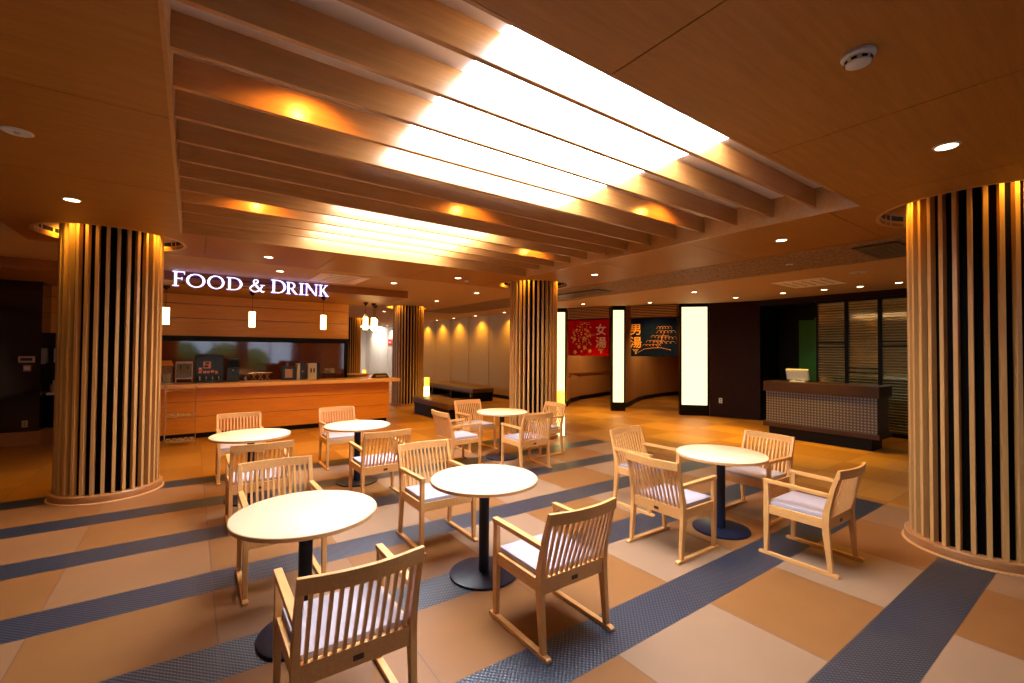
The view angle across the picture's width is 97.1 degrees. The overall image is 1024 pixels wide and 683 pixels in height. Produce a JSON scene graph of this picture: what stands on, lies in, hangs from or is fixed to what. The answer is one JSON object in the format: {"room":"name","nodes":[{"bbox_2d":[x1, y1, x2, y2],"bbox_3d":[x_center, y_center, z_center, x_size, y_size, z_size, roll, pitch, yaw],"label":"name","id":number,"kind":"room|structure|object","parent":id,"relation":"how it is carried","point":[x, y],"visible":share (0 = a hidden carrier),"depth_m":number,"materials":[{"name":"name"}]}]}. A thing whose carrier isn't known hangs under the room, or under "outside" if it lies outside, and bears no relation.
{"room":"eatery","nodes":[
{"label":"eatery","id":0,"kind":"room"},
{"bbox_2d":[0,279,51,432],"bbox_3d":[-9.524,0.340,7.277,2.900,2.770,0.900,1,-1,-35],"label":"wall","id":1,"kind":"structure","parent":0,"point":[25,306],"depth_m":7.64,"materials":[{"name":"paint"}]},
{"bbox_2d":[0,427,52,446],"bbox_3d":[-9.301,1.613,7.097,3.100,0.220,0.520,1,-1,-35],"label":"baseboard","id":2,"kind":"structure","parent":1,"relation":"attached to","point":[45,435],"depth_m":7.59,"materials":[{"name":"brown wood"}]},
{"bbox_2d":[0,256,407,306],"bbox_3d":[-6.563,-1.078,8.265,8.820,0.150,2.450,1,-1,-35],"label":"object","id":3,"kind":"structure","parent":1,"relation":"attached to","point":[11,268],"depth_m":8.56,"materials":[{"name":"brown wood"}]},
{"bbox_2d":[172,271,328,296],"bbox_3d":[-4.568,-1.002,8.093,2.422,0.253,0.139,1,-1,-35],"label":"sign","id":4,"kind":"object","parent":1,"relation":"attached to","point":[229,280],"visible":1,"depth_m":8.04,"materials":[{"name":"white plastic"}]},
{"bbox_2d":[51,286,348,338],"bbox_3d":[-6.303,-0.539,9.852,5.300,0.860,0.150,1,-1,-35],"label":"wall","id":5,"kind":"structure","parent":0,"point":[186,324],"depth_m":10.05,"materials":[{"name":"brown wood"}]},
{"bbox_2d":[51,296,344,342],"bbox_3d":[-6.321,-0.448,9.875,5.300,0.900,0.090,1,-1,-35],"label":"trim","id":6,"kind":"structure","parent":5,"relation":"attached to","point":[52,296],"depth_m":10.01,"materials":[{"name":"brown wood"}]},
{"bbox_2d":[50,333,348,341],"bbox_3d":[-6.296,-0.069,9.844,5.320,0.080,0.180,1,-1,-35],"label":"trim","id":7,"kind":"structure","parent":5,"relation":"attached to","point":[51,334],"depth_m":10.04,"materials":[{"name":"brown wood"}]},
{"bbox_2d":[162,341,344,382],"bbox_3d":[-6.023,0.433,10.067,4.440,0.910,0.040,1,-1,-35],"label":"window","id":8,"kind":"structure","parent":0,"point":[254,357],"depth_m":10.27,"materials":[{"name":"clear glass"}]},
{"bbox_2d":[51,339,347,383],"bbox_3d":[-6.317,0.851,9.828,5.300,1.900,0.160,1,-1,-35],"label":"trim","id":9,"kind":"structure","parent":8,"relation":"attached to","point":[53,340],"depth_m":8.38,"materials":[{"name":"brown wood"}]},
{"bbox_2d":[365,313,509,395],"bbox_3d":[-3.907,0.581,20.765,0.125,2.920,17.600,1,-1,-35],"label":"wall","id":10,"kind":"structure","parent":0,"point":[475,351],"depth_m":17.96,"materials":[{"name":"beige paint"}]},
{"bbox_2d":[169,0,821,216],"bbox_3d":[-0.326,-1.468,4.438,4.760,0.080,4.730,1,-1,-35],"label":"ceiling","id":11,"kind":"structure","parent":0,"point":[338,10],"depth_m":2.31,"materials":[{"name":"paint"}]},
{"bbox_2d":[182,212,538,269],"bbox_3d":[-1.496,-1.307,6.082,4.754,0.166,0.032,1,-1,-35],"label":"ceiling beam","id":12,"kind":"structure","parent":11,"relation":"attached to","point":[186,216],"depth_m":5.61,"materials":[{"name":"brown wood"}]},
{"bbox_2d":[181,202,553,266],"bbox_3d":[-1.284,-1.311,5.782,4.754,0.166,0.032,1,-1,-35],"label":"ceiling beam","id":13,"kind":"structure","parent":11,"relation":"attached to","point":[186,207],"depth_m":5.30,"materials":[{"name":"brown wood"}]},
{"bbox_2d":[181,190,569,262],"bbox_3d":[-1.071,-1.315,5.483,4.754,0.166,0.032,1,-1,-35],"label":"ceiling beam","id":14,"kind":"structure","parent":11,"relation":"attached to","point":[186,196],"depth_m":4.97,"materials":[{"name":"brown wood"}]},
{"bbox_2d":[180,177,586,258],"bbox_3d":[-0.858,-1.320,5.183,4.754,0.166,0.032,1,-1,-35],"label":"ceiling beam","id":15,"kind":"structure","parent":11,"relation":"attached to","point":[186,184],"depth_m":4.64,"materials":[{"name":"brown wood"}]},
{"bbox_2d":[179,161,605,254],"bbox_3d":[-0.645,-1.324,4.883,4.754,0.166,0.032,1,-1,-35],"label":"ceiling beam","id":16,"kind":"structure","parent":11,"relation":"attached to","point":[186,170],"depth_m":4.30,"materials":[{"name":"brown wood"}]},
{"bbox_2d":[178,142,626,249],"bbox_3d":[-0.433,-1.329,4.584,4.754,0.166,0.032,1,-1,-35],"label":"ceiling beam","id":17,"kind":"structure","parent":11,"relation":"attached to","point":[188,153],"depth_m":3.98,"materials":[{"name":"brown wood"}]},
{"bbox_2d":[176,118,649,244],"bbox_3d":[-0.220,-1.333,4.284,4.754,0.166,0.032,1,-1,-35],"label":"ceiling beam","id":18,"kind":"structure","parent":11,"relation":"attached to","point":[188,132],"depth_m":3.65,"materials":[{"name":"brown wood"}]},
{"bbox_2d":[175,89,675,238],"bbox_3d":[-0.007,-1.338,3.984,4.754,0.166,0.032,1,-1,-35],"label":"ceiling beam","id":19,"kind":"structure","parent":11,"relation":"attached to","point":[191,107],"depth_m":3.30,"materials":[{"name":"brown wood"}]},
{"bbox_2d":[173,53,704,232],"bbox_3d":[0.205,-1.342,3.685,4.754,0.166,0.032,1,-1,-35],"label":"ceiling beam","id":20,"kind":"structure","parent":11,"relation":"attached to","point":[190,75],"depth_m":2.96,"materials":[{"name":"brown wood"}]},
{"bbox_2d":[170,9,736,225],"bbox_3d":[0.418,-1.347,3.385,4.754,0.166,0.032,1,-1,-35],"label":"ceiling beam","id":21,"kind":"structure","parent":11,"relation":"attached to","point":[189,35],"depth_m":2.60,"materials":[{"name":"brown wood"}]},
{"bbox_2d":[175,0,773,217],"bbox_3d":[0.631,-1.351,3.085,4.754,0.166,0.032,1,-1,-35],"label":"ceiling beam","id":22,"kind":"structure","parent":11,"relation":"attached to","point":[290,21],"depth_m":2.38,"materials":[{"name":"brown wood"}]},
{"bbox_2d":[158,0,861,276],"bbox_3d":[-0.327,-1.354,4.436,4.796,0.348,4.766,1,-1,-35],"label":"trim","id":23,"kind":"structure","parent":11,"relation":"attached to","point":[786,209],"depth_m":5.00,"materials":[{"name":"brown wood"}]},
{"bbox_2d":[409,24,728,186],"bbox_3d":[0.396,-1.479,3.161,1.910,0.078,1.780,1,-1,-35],"label":"skylight panel","id":24,"kind":"object","parent":11,"relation":"attached to","point":[474,68],"visible":0.02,"depth_m":2.81,"materials":[{"name":"white glass"}]},
{"bbox_2d":[337,0,815,207],"bbox_3d":[0.843,-1.355,2.786,4.754,0.166,0.032,1,-1,-35],"label":"ceiling beam","id":25,"kind":"structure","parent":11,"relation":"attached to","point":[434,21],"depth_m":2.35,"materials":[{"name":"brown wood"}]},
{"bbox_2d":[0,381,1023,682],"bbox_3d":[-1.368,1.955,13.103,23.400,0.100,33.400,1,-1,-35],"label":"floor","id":26,"kind":"structure","parent":0,"point":[144,588],"depth_m":3.15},
{"bbox_2d":[44,223,163,506],"bbox_3d":[-4.628,0.126,5.224,1.024,3.190,1.024,1,-1,-35],"label":"column","id":27,"kind":"structure","parent":26,"relation":"on","point":[108,353],"depth_m":4.88,"materials":[{"name":"brown wood"}]},
{"bbox_2d":[163,388,196,447],"bbox_3d":[-5.642,1.263,7.689,0.432,1.000,0.292,1,-1,-35],"label":"wire rack","id":28,"kind":"object","parent":26,"relation":"on","point":[165,415],"visible":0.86,"depth_m":7.68,"materials":[{"name":"metal"}]},
{"bbox_2d":[215,412,265,485],"bbox_3d":[-3.503,1.348,5.829,0.524,0.788,0.624,1,-1,-35],"label":"chair","id":29,"kind":"object","parent":26,"relation":"on","point":[221,449],"visible":0.64,"depth_m":5.91,"materials":[{"name":"brown wood"}]},
{"bbox_2d":[221,442,260,450],"bbox_3d":[-3.476,1.328,5.792,0.452,0.046,0.413,1,-1,-35],"label":"seat cushion","id":30,"kind":"object","parent":29,"relation":"on","point":[224,447],"depth_m":5.65,"materials":[{"name":"fabric"}]},
{"bbox_2d":[208,428,290,505],"bbox_3d":[-2.879,1.375,4.975,0.791,0.708,0.791,0,-1,19],"label":"round table","id":31,"kind":"object","parent":26,"relation":"on","point":[249,436],"visible":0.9,"depth_m":4.91,"materials":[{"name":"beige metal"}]},
{"bbox_2d":[224,439,293,534],"bbox_3d":[-2.441,1.326,4.359,0.524,0.788,0.624,1,-1,-35],"label":"chair","id":32,"kind":"object","parent":26,"relation":"on","point":[231,480],"visible":0.66,"depth_m":4.17,"materials":[{"name":"brown wood"}]},
{"bbox_2d":[233,467,282,484],"bbox_3d":[-2.468,1.308,4.397,0.452,0.046,0.413,1,-1,-35],"label":"seat cushion","id":33,"kind":"object","parent":32,"relation":"on","point":[275,469],"depth_m":4.29,"materials":[{"name":"fabric"}]},
{"bbox_2d":[160,375,399,440],"bbox_3d":[-5.194,1.303,9.502,5.270,1.000,1.660,1,-1,-35],"label":"counter","id":34,"kind":"object","parent":26,"relation":"on","point":[282,404],"depth_m":8.97,"materials":[{"name":"brown wood"}]},
{"bbox_2d":[161,361,173,383],"bbox_3d":[-6.287,0.559,8.222,0.200,0.420,0.200,1,-1,-35],"label":"dispenser","id":35,"kind":"object","parent":34,"relation":"on","point":[166,366],"visible":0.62,"depth_m":8.15,"materials":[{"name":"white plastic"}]},
{"bbox_2d":[175,361,192,383],"bbox_3d":[-6.065,0.573,8.358,0.254,0.400,0.225,1,-1,-35],"label":"dispenser","id":36,"kind":"object","parent":34,"relation":"on","point":[184,370],"visible":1,"depth_m":8.30,"materials":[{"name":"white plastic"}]},
{"bbox_2d":[195,355,223,382],"bbox_3d":[-5.832,0.522,8.705,0.450,0.520,0.380,1,-1,-35],"label":"coffee machine","id":37,"kind":"object","parent":34,"relation":"on","point":[208,368],"visible":0.99,"depth_m":8.57,"materials":[{"name":"black plastic"}]},
{"bbox_2d":[225,358,239,381],"bbox_3d":[-5.505,0.558,8.900,0.220,0.460,0.300,1,-1,-35],"label":"ice maker","id":38,"kind":"object","parent":34,"relation":"on","point":[232,370],"visible":0.99,"depth_m":8.80,"materials":[{"name":"black plastic"}]},
{"bbox_2d":[161,375,399,388],"bbox_3d":[-5.191,0.838,9.512,5.270,0.070,1.660,1,-1,-35],"label":"countertop","id":39,"kind":"structure","parent":34,"relation":"on","point":[179,385],"depth_m":8.98,"materials":[{"name":"brown wood"}]},
{"bbox_2d":[280,366,296,379],"bbox_3d":[-4.721,0.667,9.539,0.280,0.280,0.243,1,-1,-35],"label":"espresso machine","id":40,"kind":"object","parent":34,"relation":"on","point":[286,372],"visible":0.99,"depth_m":9.45,"materials":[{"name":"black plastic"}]},
{"bbox_2d":[306,363,319,379],"bbox_3d":[-4.316,0.643,9.801,0.235,0.345,0.245,1,-1,-35],"label":"server","id":41,"kind":"object","parent":34,"relation":"on","point":[312,369],"visible":0.97,"depth_m":9.72,"materials":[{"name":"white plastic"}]},
{"bbox_2d":[235,455,326,606],"bbox_3d":[-1.685,1.310,3.294,0.524,0.788,0.624,1,-1,-35],"label":"chair","id":42,"kind":"object","parent":26,"relation":"on","point":[242,550],"visible":0.51,"depth_m":3.40,"materials":[{"name":"brown wood"}]},
{"bbox_2d":[226,490,376,661],"bbox_3d":[-1.204,1.340,2.633,0.791,0.708,0.791,0,-1,30],"label":"round table","id":43,"kind":"object","parent":26,"relation":"on","point":[307,516],"visible":0.79,"depth_m":2.56,"materials":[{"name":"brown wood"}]},
{"bbox_2d":[318,406,364,470],"bbox_3d":[-2.472,1.370,6.536,0.524,0.788,0.624,1,-1,-35],"label":"chair","id":44,"kind":"object","parent":26,"relation":"on","point":[332,438],"visible":0.7,"depth_m":6.52,"materials":[{"name":"brown wood"}]},
{"bbox_2d":[322,432,361,439],"bbox_3d":[-2.445,1.350,6.499,0.452,0.046,0.413,1,-1,-35],"label":"seat cushion","id":45,"kind":"object","parent":44,"relation":"on","point":[333,435],"depth_m":6.37,"materials":[{"name":"fabric"}]},
{"bbox_2d":[272,543,424,682],"bbox_3d":[-0.753,1.292,2.050,0.524,0.788,0.624,1,-1,-35],"label":"chair","id":46,"kind":"object","parent":26,"relation":"on","point":[333,633],"visible":1,"depth_m":1.91,"materials":[{"name":"brown wood"}]},
{"bbox_2d":[282,581,402,661],"bbox_3d":[-0.780,1.274,2.088,0.452,0.046,0.413,1,-1,-35],"label":"seat cushion","id":47,"kind":"object","parent":46,"relation":"on","point":[285,619],"depth_m":2.03,"materials":[{"name":"fabric"}]},
{"bbox_2d":[348,317,360,373],"bbox_3d":[-6.658,0.378,18.448,1.024,3.190,1.024,1,-1,-35],"label":"column","id":48,"kind":"structure","parent":26,"relation":"on","point":[354,324],"depth_m":18.16,"materials":[{"name":"brown wood"}]},
{"bbox_2d":[323,420,389,486],"bbox_3d":[-1.941,1.396,5.666,0.791,0.708,0.791,0,-1,19],"label":"round table","id":49,"kind":"object","parent":26,"relation":"on","point":[356,426],"visible":0.97,"depth_m":5.61,"materials":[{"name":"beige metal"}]},
{"bbox_2d":[349,428,411,493],"bbox_3d":[-1.471,1.347,5.022,0.524,0.788,0.624,1,-1,-35],"label":"chair","id":50,"kind":"object","parent":26,"relation":"on","point":[384,462],"visible":0.77,"depth_m":4.85,"materials":[{"name":"brown wood"}]},
{"bbox_2d":[353,452,396,466],"bbox_3d":[-1.498,1.328,5.061,0.452,0.046,0.413,1,-1,-35],"label":"seat cushion","id":51,"kind":"object","parent":50,"relation":"on","point":[356,460],"depth_m":4.94,"materials":[{"name":"fabric"}]},
{"bbox_2d":[390,306,423,406],"bbox_3d":[-3.115,0.305,13.543,1.024,3.190,1.024,1,-1,-35],"label":"column","id":52,"kind":"structure","parent":26,"relation":"on","point":[408,321],"depth_m":13.17,"materials":[{"name":"brown wood"}]},
{"bbox_2d":[396,439,477,555],"bbox_3d":[-0.678,1.332,4.008,0.524,0.788,0.624,1,-1,-35],"label":"chair","id":53,"kind":"object","parent":26,"relation":"on","point":[423,497],"visible":0.77,"depth_m":3.99,"materials":[{"name":"brown wood"}]},
{"bbox_2d":[405,483,456,502],"bbox_3d":[-0.651,1.313,3.971,0.452,0.046,0.413,1,-1,-35],"label":"seat cushion","id":54,"kind":"object","parent":53,"relation":"on","point":[432,495],"depth_m":3.82,"materials":[{"name":"fabric"}]},
{"bbox_2d":[413,395,474,422],"bbox_3d":[-1.731,1.655,11.256,0.720,0.420,2.000,1,-1,-35],"label":"bench","id":55,"kind":"object","parent":26,"relation":"on","point":[423,405],"visible":0.73,"depth_m":11.04,"materials":[{"name":"wood"}]},
{"bbox_2d":[431,409,482,466],"bbox_3d":[-0.809,1.382,6.530,0.624,0.788,0.524,1,-1,-35],"label":"chair","id":56,"kind":"object","parent":26,"relation":"on","point":[462,437],"visible":0.9,"depth_m":6.41,"materials":[{"name":"brown wood"}]},
{"bbox_2d":[454,430,477,439],"bbox_3d":[-0.771,1.364,6.558,0.413,0.046,0.452,1,-1,-35],"label":"seat cushion","id":57,"kind":"object","parent":56,"relation":"on","point":[459,435],"depth_m":6.44,"materials":[{"name":"fabric"}]},
{"bbox_2d":[423,380,493,401],"bbox_3d":[-2.252,1.756,16.464,0.800,0.420,4.600,1,-1,-35],"label":"bench","id":58,"kind":"object","parent":26,"relation":"on","point":[456,390],"visible":0.81,"depth_m":15.60,"materials":[{"name":"wood"}]},
{"bbox_2d":[454,399,497,452],"bbox_3d":[-0.628,1.406,7.636,0.524,0.788,0.624,1,-1,-35],"label":"chair","id":59,"kind":"object","parent":26,"relation":"on","point":[485,425],"visible":0.83,"depth_m":7.66,"materials":[{"name":"brown wood"}]},
{"bbox_2d":[459,420,493,426],"bbox_3d":[-0.602,1.387,7.598,0.452,0.046,0.413,1,-1,-35],"label":"seat cushion","id":60,"kind":"object","parent":59,"relation":"on","point":[484,423],"depth_m":7.55,"materials":[{"name":"fabric"}]},
{"bbox_2d":[430,464,537,590],"bbox_3d":[-0.207,1.362,3.353,0.791,0.708,0.791,0,-1,30],"label":"round table","id":61,"kind":"object","parent":26,"relation":"on","point":[483,482],"visible":0.97,"depth_m":3.31,"materials":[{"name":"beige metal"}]},
{"bbox_2d":[476,408,527,460],"bbox_3d":[-0.157,1.437,7.005,0.791,0.708,0.791,0,-1,19],"label":"round table","id":62,"kind":"object","parent":26,"relation":"on","point":[495,412],"visible":0.94,"depth_m":6.96,"materials":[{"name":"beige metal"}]},
{"bbox_2d":[499,412,552,467],"bbox_3d":[0.210,1.388,6.436,0.524,0.788,0.624,1,-1,-35],"label":"chair","id":63,"kind":"object","parent":26,"relation":"on","point":[524,439],"visible":0.98,"depth_m":6.31,"materials":[{"name":"brown wood"}]},
{"bbox_2d":[504,432,541,440],"bbox_3d":[0.184,1.370,6.474,0.452,0.046,0.413,1,-1,-35],"label":"seat cushion","id":64,"kind":"object","parent":63,"relation":"on","point":[510,437],"depth_m":6.34,"materials":[{"name":"fabric"}]},
{"bbox_2d":[507,280,559,440],"bbox_3d":[0.411,0.235,8.713,1.024,3.190,1.024,1,-1,-35],"label":"column","id":65,"kind":"structure","parent":26,"relation":"on","point":[533,303],"depth_m":8.34,"materials":[{"name":"brown wood"}]},
{"bbox_2d":[518,401,565,457],"bbox_3d":[0.507,1.410,7.378,0.624,0.788,0.524,1,-1,-35],"label":"chair","id":66,"kind":"object","parent":26,"relation":"on","point":[554,428],"visible":0.62,"depth_m":7.35,"materials":[{"name":"brown wood"}]},
{"bbox_2d":[489,497,616,664],"bbox_3d":[0.249,1.314,2.737,0.524,0.788,0.624,1,-1,-35],"label":"chair","id":67,"kind":"object","parent":26,"relation":"on","point":[547,562],"visible":1,"depth_m":2.60,"materials":[{"name":"brown wood"}]},
{"bbox_2d":[501,531,597,574],"bbox_3d":[0.223,1.295,2.775,0.452,0.046,0.413,1,-1,-35],"label":"seat cushion","id":68,"kind":"object","parent":67,"relation":"on","point":[521,553],"depth_m":2.71,"materials":[{"name":"fabric"}]},
{"bbox_2d":[557,308,565,403],"bbox_3d":[1.408,0.474,13.503,0.418,2.920,0.220,0,-1,7],"label":"light panel","id":69,"kind":"object","parent":26,"relation":"on","point":[561,312],"visible":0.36,"depth_m":13.41,"materials":[{"name":"white"}]},
{"bbox_2d":[610,306,624,410],"bbox_3d":[2.970,0.469,12.678,0.376,2.920,0.220,0,-1,4],"label":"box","id":70,"kind":"object","parent":26,"relation":"on","point":[617,357],"visible":1,"depth_m":12.59,"materials":[{"name":"white"}]},
{"bbox_2d":[609,425,680,516],"bbox_3d":[1.440,1.367,4.910,0.524,0.788,0.624,1,-1,-35],"label":"chair","id":71,"kind":"object","parent":26,"relation":"on","point":[619,467],"visible":0.52,"depth_m":4.95,"materials":[{"name":"brown wood"}]},
{"bbox_2d":[619,462,661,473],"bbox_3d":[1.468,1.347,4.873,0.452,0.046,0.413,1,-1,-35],"label":"seat cushion","id":72,"kind":"object","parent":71,"relation":"on","point":[623,467],"depth_m":4.83,"materials":[{"name":"fabric"}]},
{"bbox_2d":[625,451,718,564],"bbox_3d":[1.349,1.345,3.853,0.624,0.788,0.524,1,-1,-35],"label":"chair","id":73,"kind":"object","parent":26,"relation":"on","point":[680,503],"visible":1,"depth_m":3.73,"materials":[{"name":"brown wood"}]},
{"bbox_2d":[638,484,709,507],"bbox_3d":[1.387,1.326,3.880,0.413,0.046,0.452,1,-1,-35],"label":"seat cushion","id":74,"kind":"object","parent":73,"relation":"on","point":[693,499],"depth_m":3.77,"materials":[{"name":"fabric"}]},
{"bbox_2d":[679,303,708,415],"bbox_3d":[4.786,0.468,11.900,0.722,2.920,0.220,0,-1,12],"label":"light panel","id":75,"kind":"object","parent":26,"relation":"on","point":[693,318],"visible":1,"depth_m":11.81,"materials":[{"name":"white"}]},
{"bbox_2d":[676,444,768,539],"bbox_3d":[1.952,1.396,4.223,0.791,0.708,0.791,1,-1,-11],"label":"round table","id":76,"kind":"object","parent":26,"relation":"on","point":[721,456],"visible":0.98,"depth_m":4.18,"materials":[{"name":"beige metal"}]},
{"bbox_2d":[725,430,794,525],"bbox_3d":[2.520,1.370,4.662,0.624,0.788,0.524,1,-1,-35],"label":"chair","id":77,"kind":"object","parent":26,"relation":"on","point":[753,476],"visible":0.66,"depth_m":4.63,"materials":[{"name":"brown wood"}]},
{"bbox_2d":[725,466,785,480],"bbox_3d":[2.482,1.350,4.636,0.413,0.046,0.452,1,-1,-35],"label":"seat cushion","id":78,"kind":"object","parent":77,"relation":"on","point":[741,473],"depth_m":4.57,"materials":[{"name":"fabric"}]},
{"bbox_2d":[758,462,865,578],"bbox_3d":[2.440,1.349,3.653,0.524,0.788,0.624,1,-1,-35],"label":"chair","id":79,"kind":"object","parent":26,"relation":"on","point":[838,508],"visible":1,"depth_m":3.56,"materials":[{"name":"brown wood"}]},
{"bbox_2d":[770,491,826,517],"bbox_3d":[2.413,1.330,3.691,0.452,0.046,0.413,1,-1,-35],"label":"seat cushion","id":80,"kind":"object","parent":79,"relation":"on","point":[793,501],"depth_m":3.65,"materials":[{"name":"fabric"}]},
{"bbox_2d":[763,380,892,450],"bbox_3d":[5.799,1.320,8.413,0.660,1.090,1.860,1,-1,-35],"label":"reception desk","id":81,"kind":"object","parent":26,"relation":"on","point":[855,416],"visible":0.99,"depth_m":8.08,"materials":[{"name":"brown wood"}]},
{"bbox_2d":[786,369,809,381],"bbox_3d":[5.545,0.653,8.745,0.255,0.252,0.380,2,-2,-43],"label":"screen","id":82,"kind":"object","parent":81,"relation":"on","point":[794,375],"visible":1,"depth_m":8.68,"materials":[{"name":"white plastic"}]},
{"bbox_2d":[816,299,846,382],"bbox_3d":[6.931,0.501,9.799,0.060,2.800,0.570,1,-1,-35],"label":"lattice screen","id":83,"kind":"object","parent":26,"relation":"on","point":[831,354],"visible":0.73,"depth_m":9.81,"materials":[{"name":"brown wood"}]},
{"bbox_2d":[846,296,879,384],"bbox_3d":[7.261,0.494,9.334,0.060,2.800,0.570,1,-1,-35],"label":"lattice screen","id":84,"kind":"object","parent":26,"relation":"on","point":[862,314],"visible":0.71,"depth_m":9.34,"materials":[{"name":"brown wood"}]},
{"bbox_2d":[880,294,907,438],"bbox_3d":[7.591,0.487,8.869,0.060,2.800,0.570,1,-1,-35],"label":"lattice screen","id":85,"kind":"object","parent":26,"relation":"on","point":[893,309],"visible":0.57,"depth_m":8.91,"materials":[{"name":"brown wood"}]},
{"bbox_2d":[902,181,1023,577],"bbox_3d":[3.982,0.163,3.854,1.024,3.190,1.024,1,-1,-35],"label":"column","id":86,"kind":"structure","parent":26,"relation":"on","point":[965,248],"depth_m":3.60,"materials":[{"name":"brown wood"}]},
{"bbox_2d":[0,0,1023,328],"bbox_3d":[-1.345,-1.052,13.164,23.400,0.124,33.400,1,-1,-35],"label":"ceiling","id":87,"kind":"structure","parent":0,"point":[86,78],"depth_m":2.50,"materials":[{"name":"brown wood"}]},
{"bbox_2d":[0,126,34,137],"bbox_3d":[-2.920,-1.233,2.667,0.140,0.012,0.140,1,-1,-35],"label":"ceiling speaker","id":88,"kind":"object","parent":87,"relation":"attached to","point":[15,131],"visible":1,"depth_m":2.66,"materials":[{"name":"white plastic"}]},
{"bbox_2d":[29,222,186,250],"bbox_3d":[-4.617,-1.337,5.254,1.360,0.284,1.360,1,-1,-35],"label":"trim","id":89,"kind":"structure","parent":87,"relation":"attached to","point":[54,225],"depth_m":5.13,"materials":[{"name":"brown wood"}]},
{"bbox_2d":[308,273,370,284],"bbox_3d":[-3.127,-1.122,8.160,0.840,0.011,1.000,1,-1,-35],"label":"ceiling vent","id":90,"kind":"object","parent":87,"relation":"in","point":[321,277],"visible":1,"depth_m":8.13,"materials":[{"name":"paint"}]},
{"bbox_2d":[557,289,612,297],"bbox_3d":[1.493,-1.049,10.028,0.500,0.011,1.500,1,-1,-35],"label":"ceiling vent","id":91,"kind":"object","parent":87,"relation":"in","point":[590,292],"visible":0.91,"depth_m":9.89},
{"bbox_2d":[568,306,609,318],"bbox_3d":[2.211,-0.827,13.051,1.265,0.316,0.080,0,-1,32],"label":"header","id":92,"kind":"object","parent":87,"relation":"attached to","point":[589,312],"visible":1,"depth_m":13.02,"materials":[{"name":"brown wood"}]},
{"bbox_2d":[567,318,610,355],"bbox_3d":[2.194,-0.117,13.018,1.365,1.054,0.029,0,-1,32],"label":"curtain","id":93,"kind":"object","parent":92,"relation":"hanging from","point":[586,337],"visible":1,"depth_m":13.01,"materials":[{"name":"fabric"}]},
{"bbox_2d":[571,322,594,353],"bbox_3d":[2.052,-0.099,13.095,0.755,0.931,0.008,0,-1,32],"label":"print","id":94,"kind":"object","parent":93,"relation":"attached to","point":[582,333],"depth_m":13.11,"materials":[{"name":"red fabric"}]},
{"bbox_2d":[631,304,677,316],"bbox_3d":[3.843,-0.831,12.255,1.217,0.316,0.080,0,-1,29],"label":"header","id":95,"kind":"object","parent":87,"relation":"attached to","point":[670,309],"visible":1,"depth_m":12.23,"materials":[{"name":"brown wood"}]},
{"bbox_2d":[629,317,678,356],"bbox_3d":[3.826,-0.120,12.220,1.317,1.054,0.029,0,-1,29],"label":"curtain","id":96,"kind":"object","parent":95,"relation":"hanging from","point":[652,337],"visible":1,"depth_m":12.21,"materials":[{"name":"fabric"}]},
{"bbox_2d":[639,326,676,351],"bbox_3d":[3.900,-0.048,12.166,1.025,0.717,0.010,0,-1,29],"label":"print","id":97,"kind":"object","parent":96,"relation":"attached to","point":[651,338],"depth_m":12.16},
{"bbox_2d":[557,235,905,290],"bbox_3d":[4.332,-1.155,4.655,0.030,0.036,12.750,1,-1,-35],"label":"trim","id":98,"kind":"structure","parent":87,"relation":"attached to","point":[900,235],"depth_m":6.08,"materials":[{"name":"brown wood"}]},
{"bbox_2d":[771,277,845,287],"bbox_3d":[5.376,-1.057,8.185,1.000,0.011,0.840,1,-1,-35],"label":"ceiling vent","id":99,"kind":"object","parent":87,"relation":"in","point":[822,281],"visible":1,"depth_m":8.12,"materials":[{"name":"metal"}]},
{"bbox_2d":[840,45,876,70],"bbox_3d":[1.472,-1.195,1.921,0.124,0.050,0.124,1,-1,-35],"label":"smoke detector","id":100,"kind":"object","parent":87,"relation":"attached to","point":[857,58],"visible":1,"depth_m":1.89,"materials":[{"name":"white plastic"}]},
{"bbox_2d":[851,242,906,258],"bbox_3d":[4.647,-1.115,5.584,1.000,0.011,0.440,1,-1,-35],"label":"ceiling vent","id":101,"kind":"object","parent":87,"relation":"in","point":[893,249],"visible":0.84,"depth_m":5.53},
{"bbox_2d":[875,179,1023,227],"bbox_3d":[3.993,-1.299,3.884,1.360,0.284,1.360,1,-1,-35],"label":"trim","id":102,"kind":"structure","parent":87,"relation":"attached to","point":[900,210],"depth_m":4.41,"materials":[{"name":"brown wood"}]},
{"bbox_2d":[566,309,610,405],"bbox_3d":[3.973,0.568,17.160,0.726,2.920,8.834,0,-1,38],"label":"wall","id":103,"kind":"structure","parent":0,"point":[577,384],"depth_m":15.79,"materials":[{"name":"paint"}]},
{"bbox_2d":[625,309,678,406],"bbox_3d":[5.271,0.556,16.073,0.838,2.920,7.893,-1,-1,39],"label":"wall","id":104,"kind":"structure","parent":0,"point":[644,375],"depth_m":15.88,"materials":[{"name":"paint"}]},
{"bbox_2d":[710,301,760,419],"bbox_3d":[5.623,0.464,11.405,1.156,2.920,0.140,0,-1,37],"label":"wall","id":105,"kind":"structure","parent":0,"point":[735,327],"depth_m":11.32,"materials":[{"name":"brown wood"}]},
{"bbox_2d":[759,288,906,304],"bbox_3d":[7.448,-0.967,9.219,0.220,0.120,4.590,1,-1,-35],"label":"trim","id":106,"kind":"structure","parent":105,"relation":"attached to","point":[903,291],"depth_m":9.69,"materials":[{"name":"brown wood"}]},
{"bbox_2d":[760,301,815,419],"bbox_3d":[6.797,0.522,10.887,1.100,2.800,1.300,1,-1,-35],"label":"wall niche","id":107,"kind":"object","parent":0,"point":[779,322],"visible":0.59,"depth_m":11.32,"materials":[{"name":"black paint"}]},
{"bbox_2d":[799,320,814,381],"bbox_3d":[7.297,0.252,10.915,0.059,1.550,0.640,1,-1,-35],"label":"panel","id":108,"kind":"object","parent":107,"relation":"attached to","point":[806,327],"visible":0.43,"depth_m":11.00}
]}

